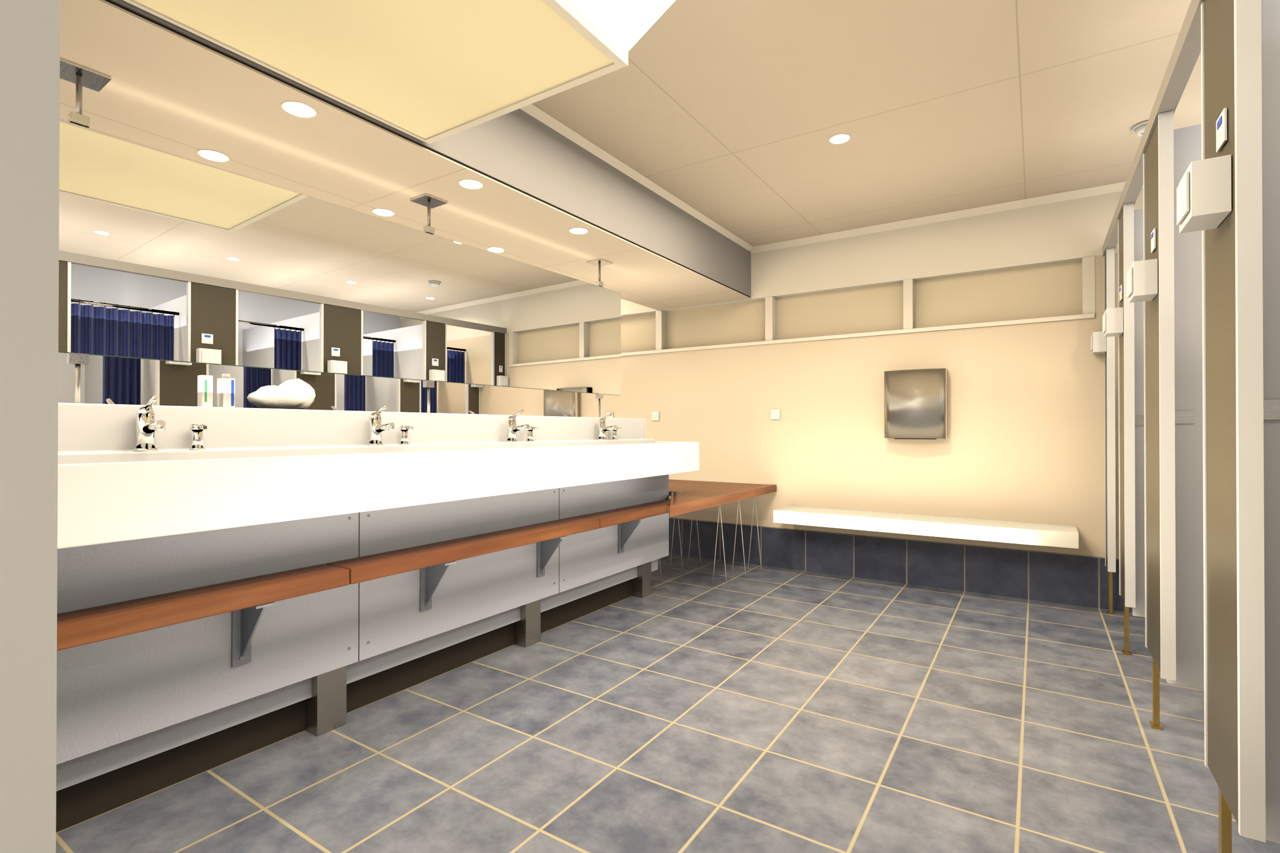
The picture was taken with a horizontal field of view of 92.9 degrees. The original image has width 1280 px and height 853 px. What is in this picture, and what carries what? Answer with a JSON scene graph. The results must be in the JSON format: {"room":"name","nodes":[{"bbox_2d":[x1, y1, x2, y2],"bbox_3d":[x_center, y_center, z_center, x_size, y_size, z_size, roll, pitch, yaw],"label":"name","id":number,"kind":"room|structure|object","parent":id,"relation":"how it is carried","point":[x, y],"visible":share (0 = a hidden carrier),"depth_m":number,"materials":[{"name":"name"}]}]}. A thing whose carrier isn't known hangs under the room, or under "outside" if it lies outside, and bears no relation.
{"room":"public restroom","nodes":[
{"label":"public restroom","id":0,"kind":"room"},
{"bbox_2d":[0,0,60,852],"bbox_3d":[-1.833,-0.174,1.208,8.790,2.360,0.200,0,0,33],"label":"wall","id":1,"kind":"structure","parent":0,"point":[30,29],"depth_m":0.34,"materials":[{"name":"beige paint"}]},
{"bbox_2d":[58,352,84,403],"bbox_3d":[-4.798,-0.155,4.800,0.100,2.360,6.000,0,0,33],"label":"wall","id":2,"kind":"structure","parent":0,"point":[66,372],"depth_m":4.94,"materials":[{"name":"white paint"}]},
{"bbox_2d":[154,360,480,414],"bbox_3d":[-2.762,0.038,4.413,0.034,1.970,4.154,0,0,33],"label":"pilasters","id":3,"kind":"object","parent":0,"point":[176,385],"depth_m":4.70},
{"bbox_2d":[165,360,482,387],"bbox_3d":[-2.317,-0.506,5.011,0.064,0.215,2.631,0,0,33],"label":"boxes","id":4,"kind":"object","parent":3,"relation":"attached to","point":[166,362],"depth_m":4.65},
{"bbox_2d":[56,553,1279,852],"bbox_3d":[-1.074,1.062,2.366,8.990,0.100,6.000,0,0,33],"label":"floor","id":5,"kind":"structure","parent":0,"point":[773,709],"depth_m":1.89,"materials":[{"name":"tile"}]},
{"bbox_2d":[84,354,396,411],"bbox_3d":[-3.571,-0.049,4.896,1.844,1.790,2.608,0,0,33],"label":"wall","id":6,"kind":"structure","parent":5,"relation":"on","point":[379,392],"depth_m":5.42,"materials":[{"name":"white paint"}]},
{"bbox_2d":[102,355,140,404],"bbox_3d":[-3.611,-0.069,4.240,0.062,1.542,0.218,0,0,33],"label":"curtain","id":7,"kind":"object","parent":6,"relation":"attached to","point":[121,376],"visible":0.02,"depth_m":4.23,"materials":[{"name":"blue fabric"}]},
{"bbox_2d":[243,366,271,408],"bbox_3d":[-3.130,-0.065,4.977,0.062,1.542,0.218,0,0,33],"label":"curtain","id":8,"kind":"object","parent":6,"relation":"attached to","point":[254,379],"visible":0.02,"depth_m":4.96,"materials":[{"name":"blue fabric"}]},
{"bbox_2d":[344,374,365,411],"bbox_3d":[-2.666,-0.061,5.689,0.062,1.542,0.218,0,0,33],"label":"curtain","id":9,"kind":"object","parent":6,"relation":"attached to","point":[354,385],"visible":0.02,"depth_m":5.67,"materials":[{"name":"blue fabric"}]},
{"bbox_2d":[56,57,776,832],"bbox_3d":[-0.640,0.026,3.037,1.220,1.979,4.110,0,0,33],"label":"vanity","id":10,"kind":"object","parent":5,"relation":"on","point":[233,583],"visible":1,"depth_m":1.99,"materials":[{"name":"grey laminate"}]},
{"bbox_2d":[106,398,114,404],"bbox_3d":[-1.599,-0.008,1.843,0.136,0.155,0.054,0,0,33],"label":"tap","id":11,"kind":"object","parent":10,"relation":"on","point":[109,401],"depth_m":1.85,"materials":[{"name":"silver metal"}]},
{"bbox_2d":[133,395,165,451],"bbox_3d":[-1.346,-0.009,1.678,0.136,0.155,0.054,0,0,33],"label":"tap","id":12,"kind":"object","parent":10,"relation":"on","point":[146,424],"depth_m":1.68,"materials":[{"name":"silver metal"}]},
{"bbox_2d":[247,378,315,409],"bbox_3d":[-1.262,-0.114,2.154,0.117,0.119,0.226,0,0,33],"label":"towel","id":13,"kind":"object","parent":10,"relation":"on","point":[294,394],"depth_m":2.12,"materials":[{"name":"white fabric"}]},
{"bbox_2d":[330,405,339,410],"bbox_3d":[-1.214,-0.005,2.433,0.136,0.155,0.054,0,0,33],"label":"tap","id":14,"kind":"object","parent":10,"relation":"on","point":[332,407],"depth_m":2.44,"materials":[{"name":"silver metal"}]},
{"bbox_2d":[58,57,620,417],"bbox_3d":[-0.888,-0.512,2.614,0.181,0.907,2.688,0,0,33],"label":"mirror","id":15,"kind":"object","parent":10,"relation":"on","point":[163,256],"depth_m":2.10,"materials":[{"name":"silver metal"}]},
{"bbox_2d":[367,403,395,445],"bbox_3d":[-0.961,-0.006,2.268,0.136,0.155,0.054,0,0,33],"label":"tap","id":16,"kind":"object","parent":10,"relation":"on","point":[375,428],"depth_m":2.27,"materials":[{"name":"silver metal"}]},
{"bbox_2d":[469,410,475,414],"bbox_3d":[-0.827,-0.002,3.028,0.136,0.155,0.054,0,0,33],"label":"tap","id":17,"kind":"object","parent":10,"relation":"on","point":[470,412],"depth_m":3.03,"materials":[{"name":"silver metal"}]},
{"bbox_2d":[506,409,529,442],"bbox_3d":[-0.574,-0.003,2.863,0.136,0.155,0.054,0,0,33],"label":"tap","id":18,"kind":"object","parent":10,"relation":"on","point":[511,428],"depth_m":2.87,"materials":[{"name":"silver metal"}]},
{"bbox_2d":[562,414,568,416],"bbox_3d":[-0.436,0.001,3.627,0.136,0.155,0.054,0,0,33],"label":"tap","id":19,"kind":"object","parent":10,"relation":"on","point":[564,415],"depth_m":3.63,"materials":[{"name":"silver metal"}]},
{"bbox_2d":[597,413,618,440],"bbox_3d":[-0.183,0.000,3.462,0.136,0.155,0.054,0,0,33],"label":"tap","id":20,"kind":"object","parent":10,"relation":"on","point":[602,429],"depth_m":3.46,"materials":[{"name":"silver metal"}]},
{"bbox_2d":[1103,0,1265,852],"bbox_3d":[1.475,0.024,1.651,0.034,1.970,4.154,0,0,33],"label":"pilasters","id":21,"kind":"object","parent":5,"relation":"on","point":[1232,303],"depth_m":1.29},
{"bbox_2d":[1102,0,1204,256],"bbox_3d":[1.475,-0.989,1.657,0.044,0.054,4.154,0,0,33],"label":"rail","id":22,"kind":"object","parent":21,"relation":"attached to","point":[1187,50],"depth_m":1.76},
{"bbox_2d":[1090,107,1231,354],"bbox_3d":[1.840,-0.520,2.301,0.064,0.215,2.631,0,0,33],"label":"boxes","id":23,"kind":"object","parent":21,"relation":"attached to","point":[1204,192],"depth_m":1.24},
{"bbox_2d":[1132,0,1279,844],"bbox_3d":[2.243,-0.069,1.106,1.844,1.790,2.608,0,0,33],"label":"wall","id":24,"kind":"structure","parent":5,"relation":"on","point":[1187,140],"depth_m":1.93,"materials":[{"name":"white paint"}]},
{"bbox_2d":[436,187,1143,558],"bbox_3d":[0.529,-0.155,4.831,8.790,2.360,0.130,0,0,33],"label":"wall","id":25,"kind":"structure","parent":0,"point":[1025,442],"depth_m":4.01,"materials":[{"name":"beige paint"}]},
{"bbox_2d":[421,380,437,413],"bbox_3d":[-2.217,-0.058,6.377,0.062,1.542,0.218,0,0,33],"label":"curtain","id":26,"kind":"object","parent":25,"relation":"attached to","point":[433,391],"visible":0.02,"depth_m":6.39,"materials":[{"name":"blue fabric"}]},
{"bbox_2d":[543,390,580,417],"bbox_3d":[-0.716,-0.131,5.494,0.360,0.441,0.115,0,0,33],"label":"paper towel dispenser","id":27,"kind":"object","parent":25,"relation":"attached to","point":[556,403],"visible":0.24,"depth_m":5.43,"materials":[{"name":"silver metal"}]},
{"bbox_2d":[606,412,613,417],"bbox_3d":[-0.258,-0.099,5.258,0.070,0.043,0.011,0,0,33],"label":"switch plates","id":28,"kind":"object","parent":25,"relation":"attached to","point":[611,416],"depth_m":5.25,"materials":[{"name":"white plastic"}]},
{"bbox_2d":[651,411,659,420],"bbox_3d":[0.128,-0.087,5.006,0.068,0.072,0.011,0,0,33],"label":"switch plates","id":29,"kind":"object","parent":25,"relation":"attached to","point":[654,414],"depth_m":5.00,"materials":[{"name":"white plastic"}]},
{"bbox_2d":[770,409,779,419],"bbox_3d":[0.990,-0.089,4.444,0.066,0.072,0.011,0,0,33],"label":"switch plates","id":30,"kind":"object","parent":25,"relation":"attached to","point":[775,414],"depth_m":4.44,"materials":[{"name":"white plastic"}]},
{"bbox_2d":[620,256,1094,356],"bbox_3d":[0.511,-0.779,4.805,4.943,0.349,0.086,0,0,33],"label":"trim","id":31,"kind":"structure","parent":25,"relation":"attached to","point":[1088,263],"depth_m":3.97,"materials":[{"name":"beige wood"}]},
{"bbox_2d":[668,518,1132,612],"bbox_3d":[0.490,0.882,4.766,8.790,0.285,0.012,0,0,33],"label":"tiles","id":32,"kind":"structure","parent":25,"relation":"attached to","point":[1075,580],"depth_m":3.92,"materials":[{"name":"tile"}]},
{"bbox_2d":[884,368,947,439],"bbox_3d":[1.755,-0.139,3.883,0.360,0.441,0.115,0,0,33],"label":"paper towel dispenser","id":33,"kind":"object","parent":25,"relation":"attached to","point":[916,400],"visible":1,"depth_m":3.83,"materials":[{"name":"silver metal"}]},
{"bbox_2d":[773,505,1078,549],"bbox_3d":[1.692,0.622,3.796,1.685,0.115,0.300,0,0,33],"label":"bench","id":34,"kind":"object","parent":25,"relation":"attached to","point":[1020,533],"visible":1,"depth_m":3.62,"materials":[{"name":"white paint"}]},
{"bbox_2d":[749,181,1143,253],"bbox_3d":[0.483,-1.315,4.768,8.790,0.039,0.034,0,0,33],"label":"crown molding","id":35,"kind":"structure","parent":25,"relation":"attached to","point":[1117,187],"depth_m":3.81,"materials":[{"name":"white paint"}]},
{"bbox_2d":[531,0,1201,246],"bbox_3d":[-1.074,-1.398,2.379,8.990,0.100,6.000,0,0,33],"label":"ceiling","id":36,"kind":"structure","parent":0,"point":[733,109],"depth_m":2.54,"materials":[{"name":"white paint"}]},
{"bbox_2d":[122,0,675,144],"bbox_3d":[-0.476,-1.172,1.233,1.417,0.359,1.216,0,0,33],"label":"ceiling light panel","id":37,"kind":"object","parent":36,"relation":"attached to","point":[431,71],"depth_m":1.60,"materials":[{"name":"beige plastic"}]},
{"bbox_2d":[59,0,752,310],"bbox_3d":[-0.643,-1.154,3.039,0.870,0.380,4.159,0,0,33],"label":"soffit beam","id":38,"kind":"structure","parent":36,"relation":"attached to","point":[172,89],"depth_m":2.40,"materials":[{"name":"grey paint"}]},
{"bbox_2d":[197,149,229,162],"bbox_3d":[-1.523,-0.968,2.174,0.096,0.006,0.096,0,0,33],"label":"recessed light","id":39,"kind":"object","parent":38,"relation":"attached to","point":[214,155],"visible":1,"depth_m":2.17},
{"bbox_2d":[281,100,316,118],"bbox_3d":[-1.042,-0.969,1.860,0.096,0.006,0.096,0,0,33],"label":"recessed light","id":40,"kind":"object","parent":38,"relation":"attached to","point":[295,108],"visible":1,"depth_m":1.85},
{"bbox_2d":[371,208,395,216],"bbox_3d":[-1.154,-0.965,2.739,0.096,0.006,0.096,0,0,33],"label":"recessed light","id":41,"kind":"object","parent":38,"relation":"attached to","point":[380,211],"visible":1,"depth_m":2.73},
{"bbox_2d":[458,179,483,189],"bbox_3d":[-0.673,-0.966,2.426,0.096,0.006,0.096,0,0,33],"label":"recessed light","id":42,"kind":"object","parent":38,"relation":"attached to","point":[466,183],"visible":1,"depth_m":2.42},
{"bbox_2d":[487,247,505,252],"bbox_3d":[-0.783,-0.962,3.309,0.096,0.006,0.096,0,0,33],"label":"recessed light","id":43,"kind":"object","parent":38,"relation":"attached to","point":[492,249],"visible":1,"depth_m":3.30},
{"bbox_2d":[568,227,588,234],"bbox_3d":[-0.302,-0.963,2.995,0.096,0.006,0.096,0,0,33],"label":"recessed light","id":44,"kind":"object","parent":38,"relation":"attached to","point":[579,231],"visible":1,"depth_m":2.99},
{"bbox_2d":[828,133,850,144],"bbox_3d":[0.933,-1.344,2.843,0.096,0.006,0.096,0,0,33],"label":"recessed light","id":45,"kind":"object","parent":36,"relation":"in","point":[840,138],"visible":1,"depth_m":2.84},
{"bbox_2d":[1132,119,1148,136],"bbox_3d":[2.263,-1.327,2.710,0.110,0.036,0.110,0,0,33],"label":"smoke detector","id":46,"kind":"object","parent":36,"relation":"attached to","point":[1139,128],"visible":0.5,"depth_m":2.70,"materials":[{"name":"white plastic"}]}
]}

